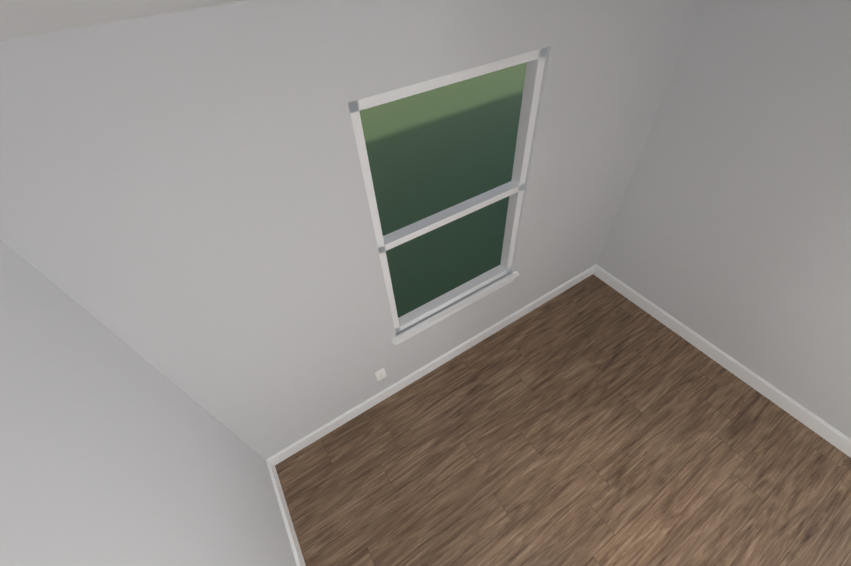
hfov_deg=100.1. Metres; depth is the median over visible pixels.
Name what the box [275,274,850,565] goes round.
floor
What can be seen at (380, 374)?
outlet
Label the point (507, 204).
window frame
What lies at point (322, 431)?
baseboard
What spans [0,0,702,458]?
wall
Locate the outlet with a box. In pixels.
[375,368,386,380]
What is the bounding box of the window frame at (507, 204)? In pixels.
[398,62,526,317]
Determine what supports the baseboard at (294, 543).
attached to the wall at (115, 450)
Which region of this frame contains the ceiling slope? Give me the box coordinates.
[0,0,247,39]
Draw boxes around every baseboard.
[266,459,305,565]
[267,264,596,464]
[593,265,850,457]
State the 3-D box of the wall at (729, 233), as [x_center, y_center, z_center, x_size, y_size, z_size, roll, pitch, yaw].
[2.180,-0.450,1.939,0.120,2.740,2.300,-27,51,-19]
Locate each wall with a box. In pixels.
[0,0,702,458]
[0,239,296,565]
[596,0,850,438]
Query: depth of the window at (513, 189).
1.87 m
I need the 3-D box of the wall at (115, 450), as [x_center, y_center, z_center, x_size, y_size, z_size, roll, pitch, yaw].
[-0.589,1.035,0.772,0.120,2.740,2.280,-27,51,-19]
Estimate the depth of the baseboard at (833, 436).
2.68 m
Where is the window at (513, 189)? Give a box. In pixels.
[348,47,546,344]

